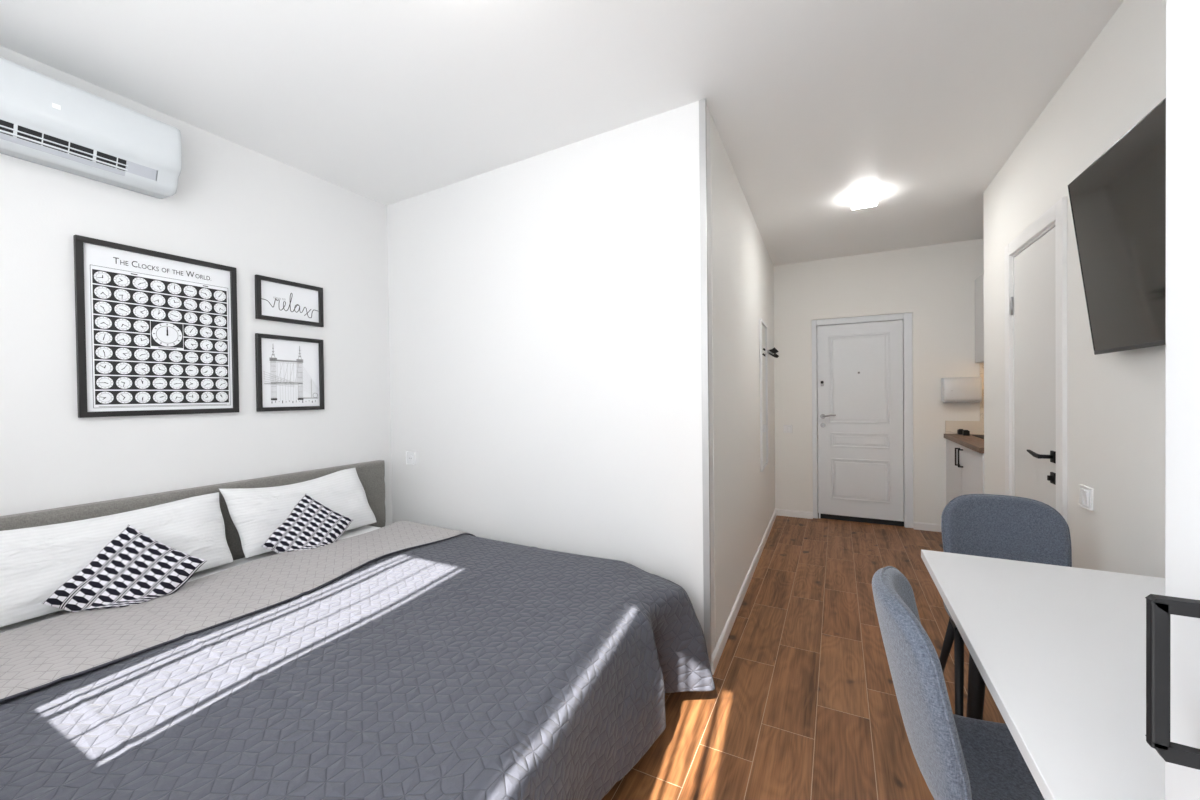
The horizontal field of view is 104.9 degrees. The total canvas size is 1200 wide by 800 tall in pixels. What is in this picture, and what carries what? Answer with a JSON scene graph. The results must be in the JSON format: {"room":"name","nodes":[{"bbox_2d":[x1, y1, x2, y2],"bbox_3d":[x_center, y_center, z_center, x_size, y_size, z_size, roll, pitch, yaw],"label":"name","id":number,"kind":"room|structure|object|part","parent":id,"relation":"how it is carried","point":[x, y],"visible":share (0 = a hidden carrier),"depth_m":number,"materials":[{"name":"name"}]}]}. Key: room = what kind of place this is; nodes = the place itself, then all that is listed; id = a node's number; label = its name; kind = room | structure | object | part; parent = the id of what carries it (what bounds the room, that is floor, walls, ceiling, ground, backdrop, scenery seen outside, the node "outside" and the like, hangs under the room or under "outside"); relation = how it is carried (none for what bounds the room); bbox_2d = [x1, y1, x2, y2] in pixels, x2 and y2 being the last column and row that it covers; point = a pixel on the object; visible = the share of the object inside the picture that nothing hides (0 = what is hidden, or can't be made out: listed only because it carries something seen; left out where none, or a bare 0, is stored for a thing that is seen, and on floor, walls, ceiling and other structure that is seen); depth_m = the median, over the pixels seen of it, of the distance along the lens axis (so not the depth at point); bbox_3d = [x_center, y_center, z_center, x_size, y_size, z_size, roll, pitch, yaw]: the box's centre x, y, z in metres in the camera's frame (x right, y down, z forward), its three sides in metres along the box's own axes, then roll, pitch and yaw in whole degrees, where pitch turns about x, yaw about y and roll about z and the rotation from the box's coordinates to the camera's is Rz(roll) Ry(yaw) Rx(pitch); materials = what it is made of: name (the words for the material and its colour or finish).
{"room":"studio apartment","nodes":[
{"label":"studio apartment","id":0,"kind":"room"},
{"bbox_2d":[0,46,391,525],"bbox_3d":[-2.029,-0.023,2.288,0.100,2.645,2.815,0,1,27],"label":"wall","id":1,"kind":"structure","parent":0,"point":[247,210],"depth_m":2.26,"materials":[{"name":"white paint"}]},
{"bbox_2d":[0,57,181,198],"bbox_3d":[-2.140,-1.072,1.751,0.200,0.295,0.810,0,1,27],"label":"air conditioner","id":2,"kind":"object","parent":1,"relation":"attached to","point":[46,121],"visible":1,"depth_m":1.81,"materials":[{"name":"white plastic"}]},
{"bbox_2d":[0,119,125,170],"bbox_3d":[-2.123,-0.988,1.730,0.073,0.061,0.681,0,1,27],"label":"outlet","id":3,"kind":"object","parent":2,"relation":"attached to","point":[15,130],"depth_m":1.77,"materials":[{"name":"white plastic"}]},
{"bbox_2d":[0,123,156,180],"bbox_3d":[-2.105,-0.981,1.720,0.038,0.050,0.680,0,1,27],"label":"outlet","id":4,"kind":"object","parent":2,"relation":"attached to","point":[31,135],"depth_m":1.81,"materials":[{"name":"white plastic"}]},
{"bbox_2d":[73,235,238,417],"bbox_3d":[-2.029,-0.308,2.157,0.021,0.753,0.572,0,1,27],"label":"picture frame","id":5,"kind":"object","parent":1,"relation":"attached to","point":[157,332],"visible":1,"depth_m":2.11,"materials":[{"name":"black wood"}]},
{"bbox_2d":[255,274,323,326],"bbox_3d":[-1.776,-0.561,2.652,0.021,0.237,0.362,0,1,27],"label":"picture frame","id":6,"kind":"object","parent":1,"relation":"attached to","point":[279,300],"visible":1,"depth_m":2.64,"materials":[{"name":"black wood"}]},
{"bbox_2d":[261,280,318,322],"bbox_3d":[-1.781,-0.561,2.655,0.007,0.197,0.322,0,1,27],"label":"print","id":7,"kind":"object","parent":6,"relation":"attached to","point":[285,301],"depth_m":2.64,"materials":[{"name":"paper"}]},
{"bbox_2d":[255,333,324,411],"bbox_3d":[-1.772,-0.152,2.653,0.021,0.424,0.362,0,1,27],"label":"picture frame","id":8,"kind":"object","parent":1,"relation":"attached to","point":[289,370],"visible":1,"depth_m":2.64,"materials":[{"name":"black wood"}]},
{"bbox_2d":[387,101,714,655],"bbox_3d":[-0.465,-0.047,2.737,2.278,2.645,0.120,0,1,30],"label":"wall","id":9,"kind":"structure","parent":0,"point":[545,308],"depth_m":2.50,"materials":[{"name":"white paint"}]},
{"bbox_2d":[406,451,415,464],"bbox_3d":[-1.288,0.396,3.144,0.088,0.088,0.016,0,1,30],"label":"wall socket","id":10,"kind":"object","parent":9,"relation":"attached to","point":[410,456],"visible":1,"depth_m":3.13,"materials":[{"name":"white plastic"}]},
{"bbox_2d":[699,99,711,666],"bbox_3d":[0.485,-0.051,2.127,0.030,2.644,0.016,0,1,27],"label":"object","id":11,"kind":"structure","parent":9,"relation":"attached to","point":[702,103],"depth_m":2.12,"materials":[{"name":"paint"}]},
{"bbox_2d":[0,0,1123,265],"bbox_3d":[0.550,-1.430,2.563,4.450,0.100,5.704,0,1,27],"label":"ceiling","id":12,"kind":"structure","parent":0,"point":[812,104],"depth_m":1.97,"materials":[{"name":"white paint"}]},
{"bbox_2d":[851,188,878,209],"bbox_3d":[1.813,-1.372,3.160,0.163,0.060,0.163,0,1,27],"label":"ceiling light","id":13,"kind":"object","parent":12,"relation":"attached to","point":[868,198],"visible":1,"depth_m":3.11,"materials":[{"name":"metal"}]},
{"bbox_2d":[853,199,875,208],"bbox_3d":[1.813,-1.343,3.161,0.131,0.003,0.131,0,1,27],"label":"diffuser","id":14,"kind":"object","parent":13,"relation":"attached to","point":[857,203],"depth_m":3.15,"materials":[{"name":"white"}]},
{"bbox_3d":[1.813,-1.398,3.160,0.163,0.008,0.163,0,1,27],"label":"plate","id":15,"kind":"part","parent":13,"relation":"part of","materials":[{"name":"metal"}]},
{"bbox_2d":[710,113,774,646],"bbox_3d":[1.146,-0.075,3.590,0.120,2.645,2.977,0,1,26],"label":"wall","id":16,"kind":"structure","parent":0,"point":[742,266],"depth_m":2.82,"materials":[{"name":"white paint"}]},
{"bbox_2d":[711,508,776,674],"bbox_3d":[1.196,1.212,3.521,0.014,0.070,3.090,0,1,26],"label":"baseboard","id":17,"kind":"structure","parent":16,"relation":"attached to","point":[718,650],"depth_m":2.75,"materials":[{"name":"white wood"}]},
{"bbox_2d":[759,319,767,471],"bbox_3d":[1.411,-0.040,3.969,0.018,1.250,0.420,0,1,26],"label":"mirror","id":18,"kind":"object","parent":16,"relation":"attached to","point":[763,356],"visible":1,"depth_m":3.94,"materials":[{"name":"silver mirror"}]},
{"bbox_3d":[1.408,-0.040,3.970,0.009,1.214,0.384,0,1,26],"label":"glass","id":19,"kind":"part","parent":18,"relation":"part of","materials":[{"name":"mirror"}]},
{"bbox_2d":[767,347,778,357],"bbox_3d":[1.687,-0.457,4.478,0.074,0.078,0.400,0,1,26],"label":"coat rack","id":20,"kind":"object","parent":16,"relation":"attached to","point":[772,352],"visible":1,"depth_m":4.42,"materials":[{"name":"black metal"}]},
{"bbox_2d":[602,515,1005,799],"bbox_3d":[0.583,1.315,2.593,4.450,0.100,5.704,0,1,27],"label":"floor","id":21,"kind":"structure","parent":0,"point":[803,704],"depth_m":1.99,"materials":[{"name":"brown wood"}]},
{"bbox_2d":[0,460,385,559],"bbox_3d":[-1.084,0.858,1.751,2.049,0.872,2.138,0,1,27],"label":"headboard","id":22,"kind":"object","parent":21,"relation":"on","point":[371,474],"visible":0.09,"depth_m":2.30,"materials":[{"name":"grey fabric"}]},
{"bbox_2d":[0,525,379,633],"bbox_3d":[-1.087,0.909,1.727,1.924,0.226,1.832,0,1,27],"label":"sheet","id":23,"kind":"object","parent":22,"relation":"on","point":[363,529],"visible":0.12,"depth_m":2.18,"materials":[{"name":"grey fabric"}]},
{"bbox_2d":[0,492,232,626],"bbox_3d":[-1.983,0.623,1.879,0.196,0.331,0.793,0,1,27],"label":"pillow","id":24,"kind":"object","parent":23,"relation":"on","point":[35,562],"visible":0.78,"depth_m":1.77,"materials":[{"name":"white fabric"}]},
{"bbox_2d":[219,468,376,557],"bbox_3d":[-1.625,0.602,2.568,0.208,0.348,0.770,0,1,27],"label":"pillow","id":25,"kind":"object","parent":23,"relation":"on","point":[256,513],"visible":0.81,"depth_m":2.42,"materials":[{"name":"white fabric"}]},
{"bbox_2d":[0,521,714,799],"bbox_3d":[-0.803,0.989,1.607,1.993,0.517,2.047,0,1,27],"label":"bedspread","id":26,"kind":"object","parent":23,"relation":"on","point":[400,660],"visible":0.94,"depth_m":1.31,"materials":[{"name":"grey fabric"}]},
{"bbox_2d":[42,525,205,611],"bbox_3d":[-1.794,0.634,1.761,0.410,0.277,0.193,-1,1,-16],"label":"cushion","id":27,"kind":"object","parent":26,"relation":"on","point":[133,567],"visible":0.94,"depth_m":1.74,"materials":[{"name":"fabric"}]},
{"bbox_2d":[261,494,352,552],"bbox_3d":[-1.487,0.628,2.361,0.205,0.268,0.378,0,1,27],"label":"cushion","id":28,"kind":"object","parent":26,"relation":"on","point":[310,524],"visible":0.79,"depth_m":2.34,"materials":[{"name":"fabric"}]},
{"bbox_2d":[872,566,1044,799],"bbox_3d":[0.881,0.845,0.943,0.556,0.877,0.469,0,1,27],"label":"upholstered chair","id":29,"kind":"object","parent":21,"relation":"on","point":[957,757],"visible":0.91,"depth_m":0.94,"materials":[{"name":"blue grey woven fabric"},{"name":"matte black metal"}]},
{"bbox_3d":[0.701,0.625,1.031,0.158,0.430,0.401,0,1,27],"label":"backrest","id":30,"kind":"part","parent":29,"relation":"part of","materials":[{"name":"fabric"}]},
{"bbox_3d":[0.936,0.814,0.913,0.432,0.099,0.428,0,1,27],"label":"seat","id":31,"kind":"part","parent":29,"relation":"part of","materials":[{"name":"fabric"}]},
{"bbox_2d":[946,439,983,504],"bbox_3d":[3.136,0.789,3.576,0.596,0.868,1.198,0,1,27],"label":"base cabinet","id":32,"kind":"object","parent":21,"relation":"on","point":[964,465],"visible":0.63,"depth_m":3.67,"materials":[{"name":"white wood"}]},
{"bbox_3d":[3.048,0.737,3.963,0.018,0.757,0.589,0,1,27],"label":"door","id":33,"kind":"part","parent":32,"relation":"part of","materials":[{"name":"white wood"}]},
{"bbox_3d":[2.909,0.462,3.753,0.035,0.145,0.010,0,1,27],"label":"handle","id":34,"kind":"part","parent":32,"relation":"part of","materials":[{"name":"black metal"}]},
{"bbox_3d":[2.864,0.463,3.664,0.035,0.145,0.010,0,1,27],"label":"handle","id":35,"kind":"part","parent":32,"relation":"part of","materials":[{"name":"black metal"}]},
{"bbox_2d":[944,434,983,452],"bbox_3d":[3.138,0.336,3.568,0.580,0.038,1.198,0,1,27],"label":"countertop","id":36,"kind":"structure","parent":32,"relation":"on","point":[974,443],"depth_m":3.63,"materials":[{"name":"brown wood"}]},
{"bbox_2d":[962,430,969,435],"bbox_3d":[3.198,0.286,4.029,0.044,0.049,0.044,0,1,27],"label":"box","id":37,"kind":"object","parent":36,"relation":"on","point":[964,432],"visible":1,"depth_m":4.01,"materials":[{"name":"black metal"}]},
{"bbox_3d":[2.773,0.746,3.429,0.018,0.757,0.604,0,1,27],"label":"door","id":38,"kind":"part","parent":32,"relation":"part of","materials":[{"name":"white wood"}]},
{"bbox_2d":[939,494,1071,715],"bbox_3d":[1.509,0.830,1.659,0.469,0.877,0.556,0,1,27],"label":"upholstered chair","id":39,"kind":"object","parent":21,"relation":"on","point":[1016,528],"visible":0.38,"depth_m":1.83,"materials":[{"name":"blue grey woven fabric"},{"name":"matte black metal"}]},
{"bbox_3d":[1.377,1.046,1.854,0.031,0.443,0.231,-1,1,15],"label":"leg","id":40,"kind":"part","parent":39,"relation":"part of","materials":[{"name":"black metal"}]},
{"bbox_3d":[1.479,0.799,1.603,0.428,0.099,0.432,0,1,27],"label":"seat","id":41,"kind":"part","parent":39,"relation":"part of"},
{"bbox_3d":[1.497,0.835,1.637,0.400,0.022,0.260,0,1,27],"label":"seat frame","id":42,"kind":"part","parent":39,"relation":"part of","materials":[{"name":"black metal"}]},
{"bbox_3d":[1.259,1.050,1.612,0.030,0.443,0.231,0,1,37],"label":"leg","id":43,"kind":"part","parent":39,"relation":"part of","materials":[{"name":"black metal"}]},
{"bbox_3d":[1.597,0.606,1.834,0.401,0.430,0.158,0,1,27],"label":"backrest","id":44,"kind":"part","parent":39,"relation":"part of","materials":[{"name":"fabric"}]},
{"bbox_2d":[921,549,1164,799],"bbox_3d":[1.120,0.902,0.915,0.633,0.751,1.235,0,1,27],"label":"table","id":45,"kind":"object","parent":21,"relation":"on","point":[1059,651],"visible":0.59,"depth_m":0.94,"materials":[{"name":"white laminate"}]},
{"bbox_3d":[1.164,0.909,1.405,0.086,0.725,0.096,0,1,27],"label":"leg","id":46,"kind":"part","parent":45,"relation":"part of","materials":[{"name":"black metal"}]},
{"bbox_2d":[1145,0,1199,799],"bbox_3d":[0.663,-0.016,0.057,0.653,2.615,0.668,0,1,27],"label":"wardrobe","id":47,"kind":"object","parent":21,"relation":"on","point":[1172,619],"visible":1,"depth_m":0.41,"materials":[{"name":"white paint"}]},
{"bbox_3d":[0.492,0.237,0.388,0.044,0.138,0.010,0,1,27],"label":"handle","id":48,"kind":"part","parent":47,"relation":"part of","materials":[{"name":"black metal"}]},
{"bbox_3d":[0.409,-0.042,0.163,0.018,2.550,0.620,0,1,27],"label":"door","id":49,"kind":"part","parent":47,"relation":"part of","materials":[{"name":"white paint"}]},
{"bbox_2d":[773,238,983,528],"bbox_3d":[2.797,-0.105,4.525,2.262,2.645,0.200,0,1,27],"label":"wall","id":50,"kind":"structure","parent":0,"point":[935,284],"depth_m":4.36,"materials":[{"name":"white paint"}]},
{"bbox_2d":[776,508,812,518],"bbox_3d":[2.026,1.188,4.823,0.362,0.070,0.014,0,1,27],"label":"baseboard","id":51,"kind":"structure","parent":50,"relation":"attached to","point":[780,512],"depth_m":4.81,"materials":[{"name":"white wood"}]},
{"bbox_2d":[812,313,912,527],"bbox_3d":[2.591,0.197,4.592,0.866,2.043,0.149,0,1,27],"label":"door","id":52,"kind":"structure","parent":50,"relation":"in","point":[862,367],"depth_m":4.56,"materials":[{"name":"white paint"}]},
{"bbox_3d":[2.314,0.169,4.683,0.145,0.052,0.060,0,1,27],"label":"handle","id":53,"kind":"part","parent":52,"relation":"part of","materials":[{"name":"silver metal"}]},
{"bbox_2d":[914,522,940,531],"bbox_3d":[3.067,1.182,4.287,0.249,0.070,0.014,0,1,27],"label":"baseboard","id":54,"kind":"structure","parent":50,"relation":"attached to","point":[917,525],"depth_m":4.29,"materials":[{"name":"white wood"}]},
{"bbox_2d":[941,377,981,402],"bbox_3d":[3.232,-0.088,4.125,0.278,0.232,0.112,0,1,27],"label":"box","id":55,"kind":"object","parent":50,"relation":"attached to","point":[953,389],"visible":1,"depth_m":4.08,"materials":[{"name":"grey plastic"}]},
{"bbox_2d":[983,0,1165,577],"bbox_3d":[1.692,-0.056,1.210,0.120,2.645,4.300,0,1,27],"label":"wall","id":56,"kind":"structure","parent":0,"point":[1116,400],"depth_m":1.79,"materials":[{"name":"white paint"}]},
{"bbox_2d":[945,363,983,434],"bbox_3d":[3.142,0.000,3.565,0.568,0.632,1.193,0,1,27],"label":"backsplash","id":57,"kind":"structure","parent":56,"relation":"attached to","point":[951,427],"depth_m":4.12,"materials":[{"name":"beige tile"}]},
{"bbox_2d":[975,273,983,362],"bbox_3d":[3.228,-0.692,3.504,0.350,0.740,1.198,0,1,27],"label":"upper cabinet","id":58,"kind":"object","parent":56,"relation":"attached to","point":[979,282],"visible":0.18,"depth_m":3.98,"materials":[{"name":"white wood"}]},
{"bbox_2d":[1005,197,1066,521],"bbox_3d":[2.218,0.179,2.357,0.118,2.137,0.779,0,1,27],"label":"door","id":59,"kind":"structure","parent":56,"relation":"in","point":[1036,273],"depth_m":2.31,"materials":[{"name":"white paint"}]},
{"bbox_3d":[2.107,0.264,2.201,0.063,0.054,0.161,0,1,27],"label":"handle","id":60,"kind":"part","parent":59,"relation":"part of","materials":[{"name":"black metal"}]},
{"bbox_2d":[1078,484,1093,510],"bbox_3d":[1.949,0.390,1.852,0.023,0.086,0.092,0,1,27],"label":"light switch","id":61,"kind":"object","parent":56,"relation":"attached to","point":[1086,493],"visible":1,"depth_m":1.83,"materials":[{"name":"white plastic"}]},
{"bbox_2d":[1068,98,1165,354],"bbox_3d":[1.533,-0.471,1.182,0.132,0.631,1.107,0,1,27],"label":"tv","id":62,"kind":"object","parent":56,"relation":"attached to","point":[1118,202],"visible":0.64,"depth_m":1.42,"materials":[{"name":"black metal"}]}
]}

